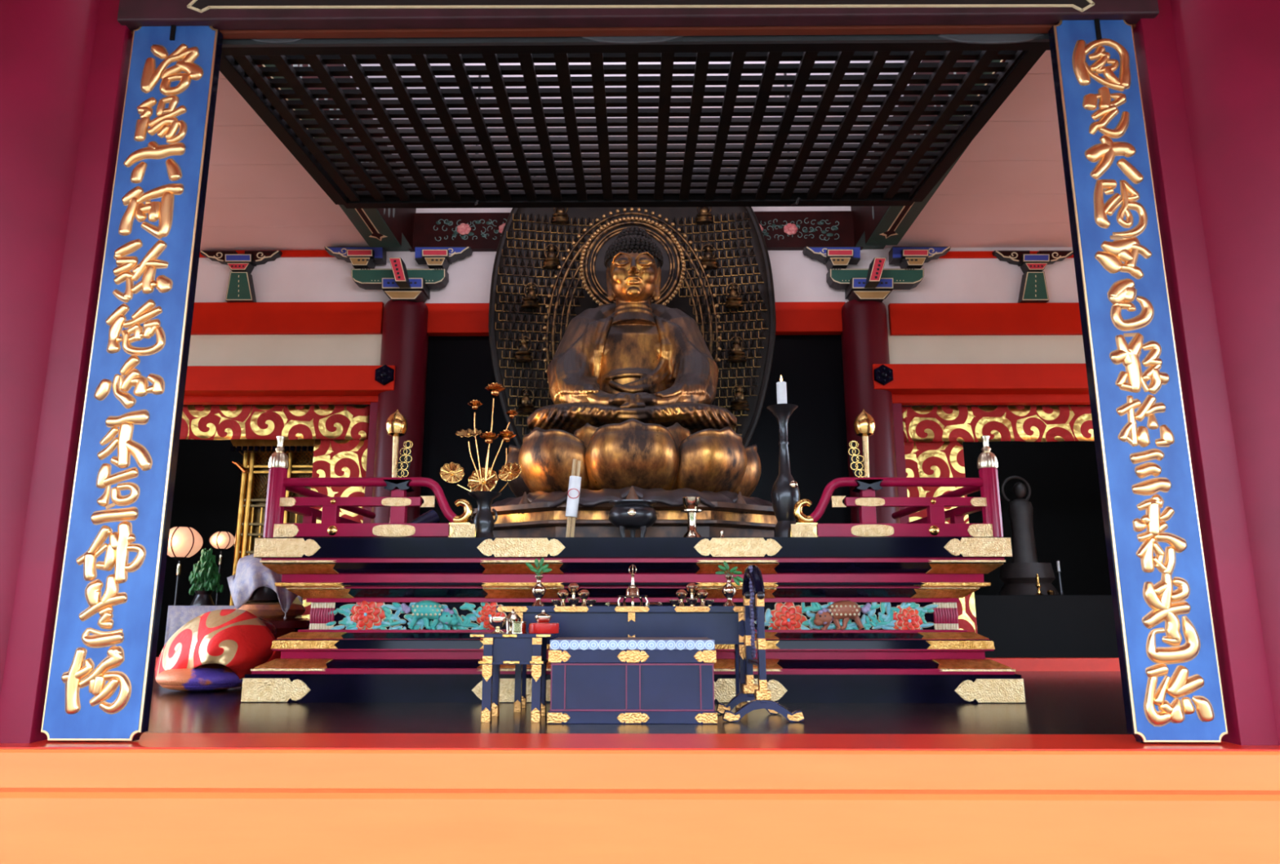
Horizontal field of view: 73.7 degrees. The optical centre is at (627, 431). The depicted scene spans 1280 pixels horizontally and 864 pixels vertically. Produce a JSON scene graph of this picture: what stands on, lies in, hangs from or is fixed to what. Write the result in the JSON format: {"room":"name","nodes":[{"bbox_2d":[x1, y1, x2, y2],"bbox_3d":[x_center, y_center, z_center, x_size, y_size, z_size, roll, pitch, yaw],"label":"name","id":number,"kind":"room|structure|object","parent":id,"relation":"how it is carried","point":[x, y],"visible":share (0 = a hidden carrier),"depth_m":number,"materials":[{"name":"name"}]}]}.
{"room":"house of worship","nodes":[
{"label":"house of worship","id":0,"kind":"room"},
{"bbox_2d":[200,71,368,250],"bbox_3d":[-4.643,-2.442,7.215,4.380,0.060,4.350,0,-12,1],"label":"ceiling","id":1,"kind":"structure","parent":0,"point":[259,196],"depth_m":8.09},
{"bbox_2d":[343,60,921,191],"bbox_3d":[0.067,-3.021,7.285,5.200,0.060,4.350,0,-12,1],"label":"ceiling","id":2,"kind":"structure","parent":0,"point":[851,61],"depth_m":7.53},
{"bbox_2d":[257,63,416,250],"bbox_3d":[-2.502,-2.620,7.184,0.330,0.765,4.360,0,-12,1],"label":"ceiling beam","id":3,"kind":"structure","parent":2,"relation":"attached to","point":[388,228],"depth_m":8.37,"materials":[{"name":"brown paint"}]},
{"bbox_2d":[219,33,1050,208],"bbox_3d":[0.034,-2.559,5.881,5.200,1.411,2.275,0,-12,1],"label":"lattice","id":4,"kind":"object","parent":2,"relation":"hanging from","point":[800,181],"visible":0.78,"depth_m":5.51,"materials":[{"name":"black paint"}]},
{"bbox_2d":[850,59,1006,248],"bbox_3d":[2.581,-2.631,7.132,0.329,0.765,4.360,0,-12,1],"label":"ceiling beam","id":5,"kind":"structure","parent":2,"relation":"attached to","point":[875,227],"depth_m":8.27,"materials":[{"name":"brown paint"}]},
{"bbox_2d":[156,404,1111,650],"bbox_3d":[0.129,0.576,12.695,14.000,5.200,0.100,0,-12,1],"label":"wall","id":6,"kind":"structure","parent":0,"point":[1062,477],"depth_m":12.53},
{"bbox_2d":[419,334,851,524],"bbox_3d":[0.090,0.587,8.848,5.000,3.625,0.070,0,-12,1],"label":"doorway","id":7,"kind":"structure","parent":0,"point":[460,369],"depth_m":8.96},
{"bbox_2d":[194,205,1078,328],"bbox_3d":[0.090,-1.466,9.216,13.800,2.304,0.100,0,-12,1],"label":"wall","id":8,"kind":"structure","parent":0,"point":[960,280],"depth_m":9.20,"materials":[{"name":"white paint"}]},
{"bbox_2d":[199,249,335,257],"bbox_3d":[-5.032,-1.930,9.340,4.756,0.074,0.110,0,-12,1],"label":"trim","id":9,"kind":"structure","parent":8,"relation":"attached to","point":[286,253],"depth_m":9.27,"materials":[{"name":"paint"}]},
{"bbox_2d":[183,395,377,404],"bbox_3d":[-4.856,-0.363,9.010,4.589,0.134,0.120,0,-12,1],"label":"lintel beam","id":10,"kind":"structure","parent":8,"relation":"attached to","point":[188,400],"depth_m":8.93,"materials":[{"name":"paint"}]},
{"bbox_2d":[187,333,382,365],"bbox_3d":[-4.610,-0.886,9.089,4.400,0.382,0.010,0,-12,1],"label":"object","id":11,"kind":"structure","parent":8,"relation":"attached to","point":[365,349],"depth_m":9.07,"materials":[{"name":"beige paint"}]},
{"bbox_2d":[191,302,384,334],"bbox_3d":[-4.951,-1.203,9.174,4.679,0.350,0.140,0,-12,1],"label":"tie beam","id":12,"kind":"structure","parent":8,"relation":"attached to","point":[208,317],"depth_m":9.09,"materials":[{"name":"paint"}]},
{"bbox_2d":[200,250,282,302],"bbox_3d":[-4.185,-1.674,9.177,0.876,0.581,0.128,0,-12,1],"label":"bracket","id":13,"kind":"object","parent":12,"relation":"on","point":[240,288],"visible":1,"depth_m":9.15,"materials":[{"name":"green paint"}]},
{"bbox_2d":[408,210,863,251],"bbox_3d":[0.089,-2.174,9.290,4.900,0.418,0.180,0,-12,1],"label":"beam","id":14,"kind":"structure","parent":8,"relation":"attached to","point":[781,230],"depth_m":9.23,"materials":[{"name":"brown paint"}]},
{"bbox_2d":[433,217,839,240],"bbox_3d":[0.093,-2.187,9.224,4.392,0.272,0.045,0,-12,1],"label":"painting","id":15,"kind":"object","parent":14,"relation":"attached to","point":[444,228],"depth_m":9.23,"materials":[{"name":"paint"}]},
{"bbox_2d":[888,302,1082,335],"bbox_3d":[5.109,-1.188,9.065,4.654,0.345,0.140,0,-12,1],"label":"tie beam","id":16,"kind":"structure","parent":8,"relation":"attached to","point":[904,318],"depth_m":9.01,"materials":[{"name":"paint"}]},
{"bbox_2d":[991,250,1073,302],"bbox_3d":[4.357,-1.657,9.084,0.858,0.575,0.128,0,-12,1],"label":"bracket","id":17,"kind":"object","parent":16,"relation":"on","point":[1033,288],"visible":0.98,"depth_m":9.06,"materials":[{"name":"green paint"}]},
{"bbox_2d":[887,328,1085,364],"bbox_3d":[4.789,-0.906,8.995,4.400,0.382,0.010,0,-12,1],"label":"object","id":18,"kind":"structure","parent":8,"relation":"attached to","point":[1053,348],"depth_m":8.99,"materials":[{"name":"beige paint"}]},
{"bbox_2d":[891,393,1090,404],"bbox_3d":[5.013,-0.359,8.905,4.566,0.132,0.120,0,-12,1],"label":"lintel beam","id":19,"kind":"structure","parent":8,"relation":"attached to","point":[904,399],"depth_m":8.86,"materials":[{"name":"paint"}]},
{"bbox_2d":[902,405,1094,441],"bbox_3d":[5.116,-0.089,8.971,4.466,0.380,0.062,0,-12,1],"label":"valance","id":20,"kind":"object","parent":19,"relation":"hanging from","point":[930,423],"visible":0.45,"depth_m":8.98,"materials":[{"name":"red fabric"}]},
{"bbox_2d":[903,440,977,633],"bbox_3d":[3.190,1.088,8.809,0.701,2.137,0.062,0,-12,1],"label":"hanging banner","id":21,"kind":"object","parent":20,"relation":"hanging from","point":[936,459],"visible":0.29,"depth_m":8.94,"materials":[{"name":"metal"}]},
{"bbox_2d":[937,250,1073,258],"bbox_3d":[5.192,-1.907,9.227,4.729,0.073,0.110,0,-12,1],"label":"trim","id":22,"kind":"structure","parent":8,"relation":"attached to","point":[975,254],"depth_m":9.19,"materials":[{"name":"paint"}]},
{"bbox_2d":[143,650,1130,733],"bbox_3d":[0.086,2.323,8.046,14.000,0.100,8.500,0,-12,1],"label":"floor","id":23,"kind":"structure","parent":0,"point":[1057,702],"depth_m":4.82,"materials":[{"name":"wood"}]},
{"bbox_2d":[0,0,99,696],"bbox_3d":[-3.252,-0.883,4.505,0.920,4.750,0.920,0,-12,1],"label":"wall","id":24,"kind":"structure","parent":23,"relation":"on","point":[46,46],"depth_m":4.22,"materials":[{"name":"paint"}]},
{"bbox_2d":[167,526,204,605],"bbox_3d":[-4.856,1.758,9.185,0.418,1.467,0.440,0,-12,1],"label":"paper lantern","id":25,"kind":"object","parent":23,"relation":"on","point":[184,542],"visible":0.78,"depth_m":9.18,"materials":[{"name":"beige paper"}]},
{"bbox_2d":[155,663,242,691],"bbox_3d":[-3.157,1.840,6.413,0.673,0.202,0.720,0,-12,1],"label":"cushion","id":26,"kind":"object","parent":23,"relation":"on","point":[206,677],"visible":0.73,"depth_m":6.14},
{"bbox_2d":[155,608,280,679],"bbox_3d":[-3.168,1.608,6.452,0.935,0.528,0.831,0,-12,1],"label":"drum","id":27,"kind":"object","parent":26,"relation":"on","point":[239,640],"visible":0.8,"depth_m":6.30,"materials":[{"name":"red paint"}]},
{"bbox_2d":[164,605,235,645],"bbox_3d":[-3.889,1.966,8.099,0.681,0.622,0.623,0,-12,1],"label":"draped table","id":28,"kind":"object","parent":23,"relation":"on","point":[178,616],"visible":0.21,"depth_m":7.85,"materials":[{"name":"grey fabric"}]},
{"bbox_2d":[190,590,214,605],"bbox_3d":[-4.512,2.074,9.014,0.320,0.780,0.320,0,-12,1],"label":"vase","id":29,"kind":"object","parent":28,"relation":"on","point":[202,597],"depth_m":9.01,"materials":[{"name":"grey metal"}]},
{"bbox_2d":[188,547,223,605],"bbox_3d":[-4.501,1.852,9.063,0.363,1.234,0.326,0,-12,1],"label":"evergreen","id":30,"kind":"object","parent":23,"relation":"on","point":[205,573],"visible":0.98,"depth_m":9.06,"materials":[{"name":"green plant"}]},
{"bbox_2d":[208,530,235,605],"bbox_3d":[-5.028,1.989,10.466,0.288,1.532,0.310,0,-12,1],"label":"paper lantern","id":31,"kind":"object","parent":23,"relation":"on","point":[220,540],"visible":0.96,"depth_m":10.52,"materials":[{"name":"beige paper"}]},
{"bbox_2d":[229,439,314,617],"bbox_3d":[-3.820,1.377,9.906,1.434,2.504,0.920,0,-12,1],"label":"lattice screen","id":32,"kind":"object","parent":23,"relation":"on","point":[255,468],"visible":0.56,"depth_m":9.72,"materials":[{"name":"gold metal"}]},
{"bbox_2d":[262,617,310,658],"bbox_3d":[-3.054,1.840,7.229,0.694,0.516,0.672,0,-12,1],"label":"stand","id":33,"kind":"object","parent":23,"relation":"on","point":[283,626],"visible":0.16,"depth_m":7.06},
{"bbox_2d":[233,602,306,617],"bbox_3d":[-3.054,1.526,7.294,0.580,0.125,0.580,0,-12,1],"label":"round cushion","id":34,"kind":"object","parent":33,"relation":"on","point":[261,610],"visible":0.7,"depth_m":7.07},
{"bbox_2d":[226,553,302,618],"bbox_3d":[-3.067,1.357,7.327,0.688,0.639,0.670,0,-12,1],"label":"cloth","id":35,"kind":"object","parent":34,"relation":"on","point":[253,581],"visible":0.65,"depth_m":7.11,"materials":[{"name":"grey fabric"}]},
{"bbox_2d":[247,586,279,602],"bbox_3d":[-3.098,1.335,7.334,0.420,0.260,0.420,0,-12,1],"label":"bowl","id":36,"kind":"object","parent":35,"relation":"on","point":[261,594],"depth_m":7.14,"materials":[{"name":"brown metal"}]},
{"bbox_2d":[363,402,377,523],"bbox_3d":[-2.634,1.008,8.714,0.108,2.745,0.100,0,-12,1],"label":"post","id":37,"kind":"object","parent":23,"relation":"on","point":[373,407],"visible":0.14,"depth_m":8.83,"materials":[{"name":"paint"}]},
{"bbox_2d":[370,299,428,523],"bbox_3d":[-2.359,0.489,8.767,0.479,3.784,0.479,0,-12,1],"label":"round column","id":38,"kind":"structure","parent":23,"relation":"on","point":[405,336],"depth_m":8.77,"materials":[{"name":"paint"}]},
{"bbox_2d":[184,364,395,395],"bbox_3d":[-4.657,-0.528,8.863,4.560,0.267,0.349,0,-12,1],"label":"beam","id":39,"kind":"structure","parent":38,"relation":"attached to","point":[201,380],"depth_m":8.73,"materials":[{"name":"paint"}]},
{"bbox_2d":[324,246,472,302],"bbox_3d":[-2.451,-1.682,8.965,1.562,0.631,0.490,0,-12,1],"label":"bracket","id":40,"kind":"object","parent":38,"relation":"attached to","point":[398,282],"visible":0.99,"depth_m":9.00,"materials":[{"name":"green paint"}]},
{"bbox_2d":[425,302,845,336],"bbox_3d":[0.071,-1.207,9.127,4.505,0.330,0.130,0,-12,1],"label":"tie beam","id":41,"kind":"structure","parent":38,"relation":"attached to","point":[444,319],"depth_m":9.06,"materials":[{"name":"paint"}]},
{"bbox_2d":[469,631,556,722],"bbox_3d":[-0.636,1.361,4.771,0.449,0.462,0.319,0,-12,1],"label":"side table","id":42,"kind":"object","parent":23,"relation":"on","point":[504,648],"visible":0.97,"depth_m":4.66,"materials":[{"name":"blue paint"}]},
{"bbox_2d":[488,616,506,633],"bbox_3d":[-0.726,1.083,4.788,0.103,0.088,0.103,0,-12,1],"label":"goblet","id":43,"kind":"object","parent":42,"relation":"on","point":[497,622],"visible":1,"depth_m":4.76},
{"bbox_2d":[505,608,520,632],"bbox_3d":[-0.662,1.093,4.948,0.093,0.133,0.093,0,-12,1],"label":"lidded jar","id":44,"kind":"object","parent":42,"relation":"on","point":[513,616],"visible":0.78,"depth_m":4.92,"materials":[{"name":"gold metal"}]},
{"bbox_2d":[507,621,527,633],"bbox_3d":[-0.616,1.099,4.803,0.108,0.063,0.108,0,-12,1],"label":"box","id":45,"kind":"object","parent":42,"relation":"on","point":[515,627],"visible":0.99,"depth_m":4.76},
{"bbox_2d":[528,622,559,633],"bbox_3d":[-0.466,1.098,4.782,0.170,0.056,0.170,0,-12,1],"label":"round box","id":46,"kind":"object","parent":42,"relation":"on","point":[534,628],"visible":0.94,"depth_m":4.71,"materials":[{"name":"paint"}]},
{"bbox_2d":[534,609,551,622],"bbox_3d":[-0.471,1.035,4.795,0.094,0.072,0.094,0,-12,1],"label":"lidded censer","id":47,"kind":"object","parent":46,"relation":"on","point":[543,617],"visible":1,"depth_m":4.76,"materials":[{"name":"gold metal"}]},
{"bbox_2d":[496,605,747,711],"bbox_3d":[-0.028,1.371,5.189,1.514,0.612,0.284,0,-12,1],"label":"table","id":48,"kind":"object","parent":23,"relation":"on","point":[724,624],"visible":0.66,"depth_m":5.12,"materials":[{"name":"blue paint"}]},
{"bbox_2d":[531,575,546,605],"bbox_3d":[-0.545,0.979,5.256,0.088,0.182,0.088,0,-12,1],"label":"flower vase","id":49,"kind":"object","parent":48,"relation":"on","point":[538,590],"visible":0.95,"depth_m":5.23,"materials":[{"name":"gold metal"}]},
{"bbox_2d":[525,557,551,575],"bbox_3d":[-0.547,0.838,5.283,0.164,0.118,0.017,0,-12,1],"label":"leafy sprig","id":50,"kind":"object","parent":49,"relation":"on","point":[544,568],"visible":1,"depth_m":5.28,"materials":[{"name":"green plant"}]},
{"bbox_2d":[556,588,569,605],"bbox_3d":[-0.396,1.024,5.276,0.079,0.103,0.079,0,-12,1],"label":"brass cup","id":51,"kind":"object","parent":48,"relation":"on","point":[562,593],"visible":0.94,"depth_m":5.26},
{"bbox_2d":[567,582,579,598],"bbox_3d":[-0.332,1.004,5.280,0.079,0.142,0.079,0,-12,1],"label":"brass cup","id":52,"kind":"object","parent":48,"relation":"on","point":[573,588],"visible":0.91,"depth_m":5.26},
{"bbox_2d":[567,598,580,605],"bbox_3d":[-0.327,1.039,5.211,0.079,0.047,0.079,0,-12,1],"label":"brass cup","id":53,"kind":"object","parent":48,"relation":"on","point":[573,602],"visible":0.82,"depth_m":5.19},
{"bbox_2d":[577,588,590,605],"bbox_3d":[-0.267,1.023,5.275,0.079,0.103,0.079,0,-12,1],"label":"brass cup","id":54,"kind":"object","parent":48,"relation":"on","point":[584,594],"visible":0.97,"depth_m":5.26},
{"bbox_2d":[586,599,595,605],"bbox_3d":[-0.220,1.043,5.209,0.063,0.037,0.063,0,-12,1],"label":"brass cup","id":55,"kind":"object","parent":48,"relation":"on","point":[590,602],"visible":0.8,"depth_m":5.19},
{"bbox_2d":[617,595,648,605],"bbox_3d":[0.034,1.036,5.238,0.197,0.066,0.197,0,-12,1],"label":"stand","id":56,"kind":"object","parent":48,"relation":"on","point":[624,597],"visible":0.94,"depth_m":5.20,"materials":[{"name":"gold metal"}]},
{"bbox_2d":[626,564,639,595],"bbox_3d":[0.034,0.913,5.264,0.089,0.191,0.089,0,-12,1],"label":"bell","id":57,"kind":"object","parent":56,"relation":"on","point":[632,589],"visible":0.97,"depth_m":5.23,"materials":[{"name":"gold metal"}]},
{"bbox_2d":[675,588,688,605],"bbox_3d":[0.336,1.022,5.269,0.078,0.103,0.078,0,-12,1],"label":"brass cup","id":58,"kind":"object","parent":48,"relation":"on","point":[681,593],"visible":0.96,"depth_m":5.25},
{"bbox_2d":[685,582,697,598],"bbox_3d":[0.400,1.003,5.272,0.078,0.142,0.078,0,-12,1],"label":"brass cup","id":59,"kind":"object","parent":48,"relation":"on","point":[691,588],"visible":0.83,"depth_m":5.26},
{"bbox_2d":[685,598,697,605],"bbox_3d":[0.395,1.038,5.204,0.078,0.047,0.078,0,-12,1],"label":"brass cup","id":60,"kind":"object","parent":48,"relation":"on","point":[691,602],"visible":0.84,"depth_m":5.18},
{"bbox_2d":[696,588,708,605],"bbox_3d":[0.464,1.022,5.268,0.078,0.103,0.078,0,-12,1],"label":"brass cup","id":61,"kind":"object","parent":48,"relation":"on","point":[702,594],"visible":0.98,"depth_m":5.25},
{"bbox_2d":[704,599,714,605],"bbox_3d":[0.502,1.042,5.202,0.063,0.037,0.063,0,-12,1],"label":"brass cup","id":62,"kind":"object","parent":48,"relation":"on","point":[708,602],"visible":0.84,"depth_m":5.18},
{"bbox_2d":[722,575,736,605],"bbox_3d":[0.627,0.977,5.245,0.088,0.182,0.088,0,-12,1],"label":"flower vase","id":63,"kind":"object","parent":48,"relation":"on","point":[729,590],"visible":0.96,"depth_m":5.22,"materials":[{"name":"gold metal"}]},
{"bbox_2d":[715,560,742,585],"bbox_3d":[0.631,0.872,5.263,0.177,0.149,0.021,0,-12,1],"label":"leafy sprig","id":64,"kind":"object","parent":63,"relation":"in","point":[737,579],"visible":0.98,"depth_m":5.26,"materials":[{"name":"green plant"}]},
{"bbox_2d":[546,648,717,724],"bbox_3d":[0.029,1.401,4.768,0.900,0.381,0.464,0,-12,1],"label":"box","id":65,"kind":"object","parent":23,"relation":"on","point":[588,686],"visible":0.98,"depth_m":4.56,"materials":[{"name":"blue paint"}]},
{"bbox_2d":[550,636,715,649],"bbox_3d":[0.029,1.190,4.807,0.886,0.051,0.453,0,-12,1],"label":"mat","id":66,"kind":"object","parent":65,"relation":"on","point":[560,642],"visible":1,"depth_m":4.59,"materials":[{"name":"white fabric"}]},
{"bbox_2d":[240,536,1025,702],"bbox_3d":[0.040,1.493,6.906,5.061,1.066,2.649,0,-12,1],"label":"platform","id":67,"kind":"object","parent":23,"relation":"on","point":[847,620],"visible":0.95,"depth_m":5.72,"materials":[{"name":"black paint"}]},
{"bbox_2d":[262,435,478,537],"bbox_3d":[-1.757,0.598,7.000,1.503,0.724,2.286,0,-12,1],"label":"balustrade","id":68,"kind":"object","parent":67,"relation":"on","point":[331,525],"visible":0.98,"depth_m":5.91,"materials":[{"name":"red paint"}]},
{"bbox_2d":[386,409,413,521],"bbox_3d":[-1.689,0.309,6.207,0.193,0.971,0.179,6,-13,-29],"label":"ornament","id":69,"kind":"object","parent":67,"relation":"on","point":[397,423],"visible":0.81,"depth_m":6.21,"materials":[{"name":"gold metal"}]},
{"bbox_2d":[407,509,439,523],"bbox_3d":[-1.509,0.693,6.296,0.174,0.252,0.248,-5,-13,24],"label":"lamp","id":70,"kind":"object","parent":67,"relation":"on","point":[431,516],"visible":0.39,"depth_m":6.29,"materials":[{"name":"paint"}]},
{"bbox_2d":[467,490,501,537],"bbox_3d":[-1.013,0.598,6.034,0.236,0.333,0.236,0,-12,1],"label":"vase","id":71,"kind":"object","parent":67,"relation":"on","point":[483,520],"visible":0.79,"depth_m":5.99,"materials":[{"name":"brown metal"}]},
{"bbox_2d":[440,382,521,492],"bbox_3d":[-1.044,0.056,6.147,0.581,0.838,0.166,1,-12,-4],"label":"bouquet","id":72,"kind":"object","parent":71,"relation":"on","point":[483,478],"visible":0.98,"depth_m":6.11,"materials":[{"name":"gold metal"}]},
{"bbox_2d":[565,458,581,537],"bbox_3d":[-0.372,0.458,5.892,0.108,0.551,0.084,0,-12,1],"label":"bundle","id":73,"kind":"object","parent":67,"relation":"on","point":[574,488],"visible":0.95,"depth_m":5.86,"materials":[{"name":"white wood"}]},
{"bbox_2d":[472,501,777,537],"bbox_3d":[0.047,0.829,7.037,2.523,0.287,1.972,0,-12,1],"label":"base","id":74,"kind":"object","parent":67,"relation":"on","point":[537,520],"visible":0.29,"depth_m":6.15,"materials":[{"name":"brown metal"}]},
{"bbox_2d":[490,417,772,514],"bbox_3d":[0.047,0.425,7.121,2.368,0.686,2.235,0,-12,1],"label":"lotus throne","id":75,"kind":"object","parent":74,"relation":"on","point":[632,458],"visible":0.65,"depth_m":6.29,"materials":[{"name":"brown metal"}]},
{"bbox_2d":[526,226,737,434],"bbox_3d":[0.039,-0.867,7.177,1.731,1.919,1.363,0,-12,1],"label":"statue","id":76,"kind":"object","parent":75,"relation":"on","point":[637,357],"visible":0.91,"depth_m":7.09,"materials":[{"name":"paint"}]},
{"bbox_2d":[488,174,776,448],"bbox_3d":[0.046,-1.436,8.482,2.894,4.453,0.695,0,-12,1],"label":"halo","id":77,"kind":"object","parent":74,"relation":"on","point":[548,267],"visible":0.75,"depth_m":8.61,"materials":[{"name":"paint"}]},
{"bbox_2d":[608,499,657,537],"bbox_3d":[0.038,0.609,5.882,0.342,0.249,0.353,0,-12,1],"label":"incense burner","id":78,"kind":"object","parent":67,"relation":"on","point":[633,515],"visible":0.99,"depth_m":5.78,"materials":[{"name":"brown metal"}]},
{"bbox_2d":[680,496,702,537],"bbox_3d":[0.443,0.589,5.858,0.153,0.280,0.153,0,-12,1],"label":"candle holder","id":79,"kind":"object","parent":67,"relation":"on","point":[691,503],"visible":0.95,"depth_m":5.83,"materials":[{"name":"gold metal"}]},
{"bbox_2d":[766,403,799,537],"bbox_3d":[1.146,0.298,6.206,0.229,0.990,0.229,0,-12,1],"label":"candlestick","id":80,"kind":"object","parent":67,"relation":"on","point":[785,492],"visible":0.89,"depth_m":6.13,"materials":[{"name":"brown metal"}]},
{"bbox_2d":[776,375,786,404],"bbox_3d":[1.146,-0.297,6.329,0.074,0.258,0.074,0,-12,1],"label":"candle","id":81,"kind":"object","parent":80,"relation":"on","point":[781,387],"visible":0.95,"depth_m":6.30,"materials":[{"name":"white wax"}]},
{"bbox_2d":[848,408,875,477],"bbox_3d":[1.728,0.306,6.172,0.195,0.963,0.179,-7,-13,29],"label":"ornament","id":82,"kind":"object","parent":67,"relation":"on","point":[864,423],"visible":0.79,"depth_m":6.18,"materials":[{"name":"gold metal"}]},
{"bbox_2d":[787,435,1003,537],"bbox_3d":[1.849,0.595,6.962,1.486,0.716,2.286,0,-12,1],"label":"balustrade","id":83,"kind":"object","parent":67,"relation":"on","point":[934,525],"visible":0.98,"depth_m":5.87,"materials":[{"name":"red paint"}]},
{"bbox_2d":[0,733,1279,790],"bbox_3d":[0.042,1.520,3.878,14.000,0.222,0.490,0,-12,1],"label":"floor edge","id":84,"kind":"structure","parent":23,"relation":"attached to","point":[1078,762],"depth_m":3.65,"materials":[{"name":"orange paint"}]},
{"bbox_2d":[0,0,133,742],"bbox_3d":[-2.786,-0.899,4.427,0.215,4.750,0.250,0,-12,1],"label":"pillar","id":85,"kind":"structure","parent":84,"relation":"on","point":[29,646],"depth_m":4.16,"materials":[{"name":"paint"}]},
{"bbox_2d":[40,25,222,741],"bbox_3d":[-2.418,-0.405,4.244,0.459,3.684,0.121,0,-12,1],"label":"board","id":86,"kind":"object","parent":85,"relation":"attached to","point":[102,667],"visible":0.99,"depth_m":4.15,"materials":[{"name":"blue paint"}]},
{"bbox_2d":[1133,0,1279,745],"bbox_3d":[2.825,-0.911,4.370,0.219,4.750,0.250,0,-12,1],"label":"pillar","id":87,"kind":"structure","parent":84,"relation":"on","point":[1249,710],"depth_m":4.10,"materials":[{"name":"paint"}]},
{"bbox_2d":[116,0,1159,39],"bbox_3d":[0.042,-2.413,4.608,5.500,0.512,0.148,0,-12,1],"label":"lintel beam","id":88,"kind":"structure","parent":87,"relation":"attached to","point":[234,19],"depth_m":4.52,"materials":[{"name":"purple paint"}]},
{"bbox_2d":[1048,18,1227,742],"bbox_3d":[2.466,-0.411,4.194,0.418,3.675,0.121,0,-12,1],"label":"board","id":89,"kind":"object","parent":87,"relation":"attached to","point":[1169,664],"visible":0.99,"depth_m":4.10,"materials":[{"name":"blue paint"}]},
{"bbox_2d":[716,564,804,721],"bbox_3d":[0.733,1.177,4.831,0.435,0.845,0.450,0,-12,1],"label":"stand","id":90,"kind":"object","parent":23,"relation":"on","point":[759,696],"visible":1,"depth_m":4.73,"materials":[{"name":"blue paint"}]},
{"bbox_2d":[749,587,755,618],"bbox_3d":[0.723,0.949,4.892,0.016,0.238,0.260,0,-12,1],"label":"cord","id":91,"kind":"object","parent":90,"relation":"hanging from","point":[754,606],"visible":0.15,"depth_m":4.81,"materials":[{"name":"purple fabric"}]},
{"bbox_2d":[840,299,900,523],"bbox_3d":[2.509,0.488,8.716,0.477,3.766,0.477,0,-12,1],"label":"round column","id":92,"kind":"structure","parent":23,"relation":"on","point":[864,333],"depth_m":8.73,"materials":[{"name":"paint"}]},
{"bbox_2d":[802,246,951,302],"bbox_3d":[2.655,-1.673,8.910,1.543,0.627,0.490,0,-12,1],"label":"bracket","id":93,"kind":"object","parent":92,"relation":"on","point":[875,283],"visible":1,"depth_m":8.95,"materials":[{"name":"multicoloured paint"}]},
{"bbox_2d":[872,363,1088,394],"bbox_3d":[4.792,-0.545,8.767,4.576,0.262,0.349,0,-12,1],"label":"beam","id":94,"kind":"structure","parent":92,"relation":"attached to","point":[944,378],"depth_m":8.66,"materials":[{"name":"paint"}]},
{"bbox_2d":[892,403,909,523],"bbox_3d":[2.803,0.997,8.659,0.099,2.745,0.100,0,-12,1],"label":"post","id":95,"kind":"object","parent":23,"relation":"on","point":[897,407],"visible":0.14,"depth_m":8.77,"materials":[{"name":"paint"}]},
{"bbox_2d":[974,594,1118,657],"bbox_3d":[4.883,2.357,10.312,1.716,0.750,0.950,0,-12,1],"label":"platform","id":96,"kind":"object","parent":23,"relation":"on","point":[1018,625],"visible":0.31,"depth_m":9.85,"materials":[{"name":"black paint"}]},
{"bbox_2d":[999,475,1058,594],"bbox_3d":[4.875,1.258,10.513,0.680,1.480,0.680,0,-12,1],"label":"figure statue","id":97,"kind":"object","parent":96,"relation":"on","point":[1018,577],"visible":0.97,"depth_m":10.39,"materials":[{"name":"brown wood"}]},
{"bbox_2d":[1035,573,1042,594],"bbox_3d":[4.804,1.780,9.977,0.100,0.240,0.098,0,-12,1],"label":"brass ornament","id":98,"kind":"object","parent":96,"relation":"on","point":[1037,585],"visible":1,"depth_m":9.96,"materials":[{"name":"gold metal"}]},
{"bbox_2d":[1056,571,1063,594],"bbox_3d":[5.071,1.769,9.997,0.060,0.269,0.060,0,-12,1],"label":"candlestick","id":99,"kind":"object","parent":96,"relation":"on","point":[1060,589],"visible":1,"depth_m":9.98,"materials":[{"name":"brown metal"}]},
{"bbox_2d":[985,657,1119,671],"bbox_3d":[4.914,2.271,8.338,4.150,0.120,0.150,0,-12,1],"label":"baseboard","id":100,"kind":"structure","parent":23,"relation":"on","point":[1019,664],"depth_m":8.27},
{"bbox_2d":[1169,0,1279,745],"bbox_3d":[3.295,-0.897,4.439,0.920,4.750,0.920,0,-12,1],"label":"wall","id":101,"kind":"structure","parent":23,"relation":"on","point":[1228,51],"depth_m":4.13,"materials":[{"name":"paint"}]},
{"bbox_2d":[884,49,1072,248],"bbox_3d":[4.757,-2.462,7.120,4.420,0.060,4.350,0,-12,1],"label":"ceiling","id":102,"kind":"structure","parent":0,"point":[1007,188],"depth_m":7.91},
{"bbox_3d":[-0.206,-2.228,-19.960,120.000,0.100,120.000,0,-12,1],"label":"floor","id":103,"kind":"structure","parent":0,"visible":0},
{"bbox_2d":[0,787,1279,863],"bbox_3d":[0.040,2.025,3.508,14.000,1.051,0.130,0,-12,1],"label":"step","id":104,"kind":"structure","parent":103,"relation":"on","point":[38,825],"depth_m":3.52,"materials":[{"name":"orange paint"}]},
{"bbox_3d":[-6.842,0.177,10.757,0.100,5.200,4.200,0,-12,1],"label":"wall","id":105,"kind":"structure","parent":0,"visible":0},
{"bbox_2d":[179,404,369,439],"bbox_3d":[-4.983,-0.099,9.099,4.472,0.369,0.062,0,-12,1],"label":"valance","id":106,"kind":"object","parent":105,"relation":"attached to","point":[348,422],"visible":0.41,"depth_m":9.08,"materials":[{"name":"red fabric"}]},
{"bbox_2d":[302,439,368,629],"bbox_3d":[-3.006,1.096,8.871,0.645,2.153,0.054,0,-12,2],"label":"hanging banner","id":107,"kind":"object","parent":106,"relation":"hanging from","point":[332,458],"visible":0.28,"depth_m":9.02,"materials":[{"name":"metal"}]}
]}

